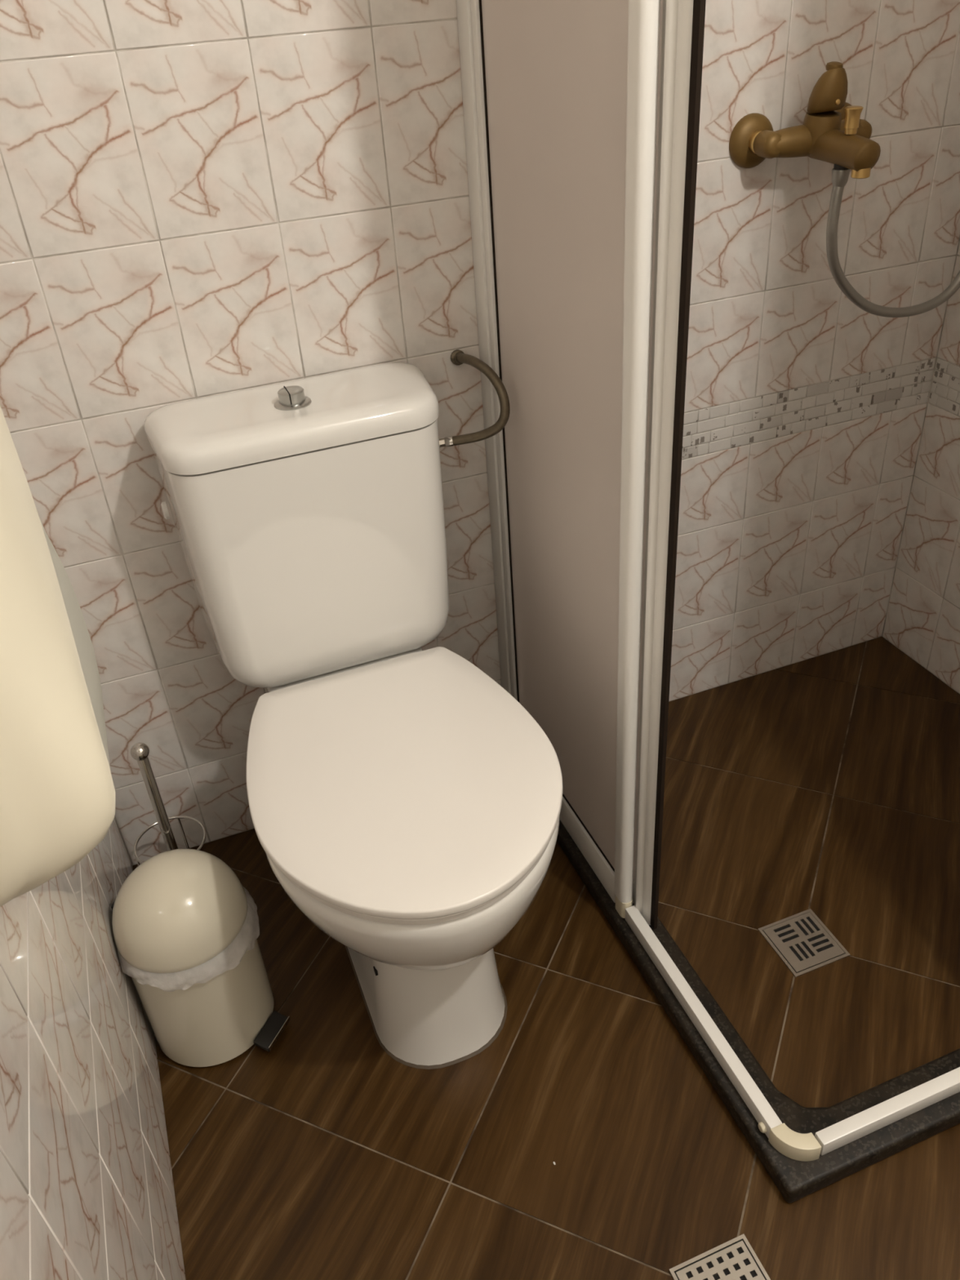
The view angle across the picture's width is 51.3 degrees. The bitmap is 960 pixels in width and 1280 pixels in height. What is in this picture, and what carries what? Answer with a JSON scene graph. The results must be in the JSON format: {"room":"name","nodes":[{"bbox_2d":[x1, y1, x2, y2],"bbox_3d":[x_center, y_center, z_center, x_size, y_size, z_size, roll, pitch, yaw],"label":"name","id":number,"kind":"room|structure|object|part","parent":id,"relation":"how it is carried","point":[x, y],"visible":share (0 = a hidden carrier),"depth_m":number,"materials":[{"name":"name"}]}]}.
{"room":"bathroom","nodes":[
{"label":"bathroom","id":0,"kind":"room"},
{"bbox_2d":[0,817,186,1279],"bbox_3d":[-0.336,0.021,0.251,0.100,2.450,2.151,-15,36,-15],"label":"wall","id":1,"kind":"structure","parent":0,"point":[87,1192],"depth_m":0.92,"materials":[{"name":"tile"}]},
{"bbox_2d":[0,405,115,906],"bbox_3d":[-0.311,-0.019,0.570,0.134,0.348,0.185,-15,36,-15],"label":"sink","id":2,"kind":"object","parent":1,"relation":"attached to","point":[57,790],"visible":1,"depth_m":0.56,"materials":[{"name":"beige ceramic"}]},
{"bbox_2d":[0,0,959,865],"bbox_3d":[0.041,-0.761,1.355,1.782,2.450,0.100,-15,36,-15],"label":"wall","id":3,"kind":"structure","parent":0,"point":[199,198],"depth_m":1.42,"materials":[{"name":"tile"}]},
{"bbox_2d":[439,349,510,448],"bbox_3d":[-0.029,-0.344,1.443,0.107,0.114,0.133,-15,36,-15],"label":"supply hose","id":4,"kind":"object","parent":3,"relation":"attached to","point":[458,357],"visible":0.99,"depth_m":1.42,"materials":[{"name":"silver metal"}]},
{"bbox_2d":[728,61,880,178],"bbox_3d":[0.498,-0.734,1.404,0.223,0.136,0.177,-15,36,-15],"label":"shower mixer","id":5,"kind":"object","parent":3,"relation":"attached to","point":[832,131],"visible":1,"depth_m":1.41,"materials":[{"name":"gold metal"}]},
{"bbox_2d":[752,129,781,158],"bbox_3d":[0.416,-0.710,1.432,0.035,0.035,0.036,-15,36,-15],"label":"pipe fitting","id":6,"kind":"object","parent":5,"relation":"attached to","point":[766,144],"depth_m":1.42,"materials":[{"name":"gold metal"}]},
{"bbox_3d":[0.489,-0.771,1.402,0.054,0.060,0.050,-15,36,-15],"label":"lever","id":7,"kind":"part","parent":5,"relation":"part of","materials":[{"name":"gold metal"}]},
{"bbox_2d":[833,164,848,169],"bbox_3d":[0.512,-0.672,1.414,0.021,0.010,0.021,-15,36,-15],"label":"connector","id":8,"kind":"object","parent":5,"relation":"attached to","point":[837,166],"depth_m":1.41,"materials":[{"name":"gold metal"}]},
{"bbox_3d":[0.510,-0.689,1.404,0.043,0.049,0.123,-15,36,-15],"label":"spout","id":9,"kind":"part","parent":5,"relation":"part of","materials":[{"name":"gold metal"}]},
{"bbox_3d":[0.512,-0.715,1.374,0.025,0.033,0.025,-15,36,-15],"label":"diverter knob","id":10,"kind":"part","parent":5,"relation":"part of","materials":[{"name":"gold metal"}]},
{"bbox_2d":[826,168,959,317],"bbox_3d":[0.657,-0.839,1.410,0.382,0.768,0.026,-21,37,-23],"label":"shower hose","id":11,"kind":"object","parent":5,"relation":"hanging from","point":[839,177],"visible":0.98,"depth_m":1.52,"materials":[{"name":"silver metal"}]},
{"bbox_2d":[132,636,959,1279],"bbox_3d":[0.522,0.777,1.133,1.782,0.100,2.350,-15,36,-15],"label":"floor","id":12,"kind":"structure","parent":0,"point":[828,784],"depth_m":1.38,"materials":[{"name":"tile"}]},
{"bbox_2d":[133,815,206,866],"bbox_3d":[-0.487,0.376,1.622,0.113,0.140,0.113,-15,36,-15],"label":"brush holder","id":13,"kind":"object","parent":12,"relation":"on","point":[139,861],"visible":0.23,"depth_m":1.61,"materials":[{"name":"silver metal"}]},
{"bbox_2d":[130,742,177,850],"bbox_3d":[-0.493,0.290,1.563,0.072,0.328,0.072,-15,36,-15],"label":"toilet brush","id":14,"kind":"object","parent":13,"relation":"in","point":[140,752],"visible":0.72,"depth_m":1.52,"materials":[{"name":"silver metal"}]},
{"bbox_3d":[-0.503,0.165,1.479,0.027,0.027,0.027,-15,36,-15],"label":"ball knob","id":15,"kind":"part","parent":14,"relation":"part of","materials":[{"name":"silver metal"}]},
{"bbox_3d":[-0.488,0.345,1.667,0.004,0.132,0.004,-31,42,-33],"label":"leg","id":16,"kind":"part","parent":13,"relation":"part of","materials":[{"name":"silver metal"}]},
{"bbox_2d":[111,848,289,1066],"bbox_3d":[-0.393,0.426,1.388,0.190,0.310,0.194,-15,36,-15],"label":"pedal bin","id":17,"kind":"object","parent":12,"relation":"on","point":[185,926],"visible":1,"depth_m":1.32,"materials":[{"name":"beige plastic"}]},
{"bbox_3d":[-0.407,0.339,1.328,0.177,0.096,0.177,-15,36,-15],"label":"dome lid","id":18,"kind":"part","parent":17,"relation":"part of","materials":[{"name":"beige plastic"}]},
{"bbox_2d":[144,362,562,1069],"bbox_3d":[-0.133,0.129,1.347,0.396,0.813,0.678,-15,36,-15],"label":"toilet","id":19,"kind":"object","parent":12,"relation":"on","point":[408,805],"visible":1,"depth_m":1.30,"materials":[{"name":"white ceramic"}]},
{"bbox_3d":[-0.244,-0.302,1.333,0.391,0.036,0.185,-15,36,-15],"label":"cistern lid","id":20,"kind":"part","parent":19,"relation":"part of","materials":[{"name":"white ceramic"}]},
{"bbox_3d":[-0.098,0.167,1.257,0.383,0.015,0.472,-15,36,-15],"label":"seat lid","id":21,"kind":"part","parent":19,"relation":"part of","materials":[{"name":"white plastic"}]},
{"bbox_3d":[-0.089,0.260,1.318,0.373,0.174,0.456,-15,36,-15],"label":"bowl","id":22,"kind":"part","parent":19,"relation":"part of","materials":[{"name":"white ceramic"}]},
{"bbox_2d":[669,1234,770,1279],"bbox_3d":[0.282,0.739,1.125,0.100,0.003,0.100,-15,36,-15],"label":"floor drain","id":23,"kind":"object","parent":12,"relation":"on","point":[735,1259],"visible":1,"depth_m":1.15,"materials":[{"name":"silver metal"}]},
{"bbox_2d":[556,818,959,1203],"bbox_3d":[0.618,0.324,1.670,0.890,0.031,0.918,-15,36,-15],"label":"shower curb","id":24,"kind":"object","parent":12,"relation":"on","point":[795,1180],"visible":0.63,"depth_m":1.28,"materials":[{"name":"stone"}]},
{"bbox_2d":[456,0,959,1161],"bbox_3d":[0.555,-0.481,1.134,0.882,1.909,0.899,-15,36,-15],"label":"shower enclosure","id":25,"kind":"object","parent":24,"relation":"on","point":[560,96],"visible":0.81,"depth_m":1.25,"materials":[{"name":"white paint"}]},
{"bbox_3d":[0.087,-0.465,1.184,0.004,1.772,0.389,-15,36,-15],"label":"frosted panel","id":26,"kind":"part","parent":25,"relation":"part of","materials":[{"name":"plastic"}]},
{"bbox_3d":[0.144,0.285,1.704,0.017,0.058,0.401,-15,36,-15],"label":"panel frame","id":27,"kind":"part","parent":25,"relation":"part of","materials":[{"name":"white paint"}]},
{"bbox_3d":[0.161,-0.366,1.017,0.022,1.836,0.033,-15,36,-15],"label":"post","id":28,"kind":"part","parent":25,"relation":"part of","materials":[{"name":"white metal"}]},
{"bbox_2d":[632,0,706,929],"bbox_3d":[0.121,-0.439,1.157,0.020,1.859,0.442,-15,36,-15],"label":"sliding shower door","id":29,"kind":"structure","parent":25,"relation":"attached to","point":[682,22],"depth_m":1.06,"materials":[{"name":"plastic"}]},
{"bbox_3d":[0.172,0.291,1.687,0.013,0.044,0.388,-15,36,-15],"label":"frame","id":30,"kind":"part","parent":29,"relation":"part of","materials":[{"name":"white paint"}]},
{"bbox_3d":[0.114,-0.454,1.177,0.004,1.765,0.391,-15,36,-15],"label":"frosted panel","id":31,"kind":"part","parent":29,"relation":"part of","materials":[{"name":"plastic"}]},
{"bbox_3d":[0.297,0.512,1.382,0.018,0.026,0.378,-15,36,-15],"label":"rail","id":32,"kind":"part","parent":25,"relation":"part of","materials":[{"name":"white paint"}]},
{"bbox_3d":[0.797,0.510,1.327,0.828,0.026,0.018,-15,36,-15],"label":"rail","id":33,"kind":"part","parent":25,"relation":"part of","materials":[{"name":"white paint"}]},
{"bbox_2d":[757,908,850,977],"bbox_3d":[0.490,0.457,1.515,0.096,0.003,0.096,-15,36,-15],"label":"shower drain","id":34,"kind":"object","parent":12,"relation":"on","point":[804,944],"visible":1,"depth_m":1.51,"materials":[{"name":"silver metal"}]},
{"bbox_2d":[882,239,959,693],"bbox_3d":[1.229,-0.405,0.696,0.100,2.450,2.151,-15,36,-15],"label":"wall","id":35,"kind":"structure","parent":0,"point":[922,620],"depth_m":1.94,"materials":[{"name":"tile"}]}
]}

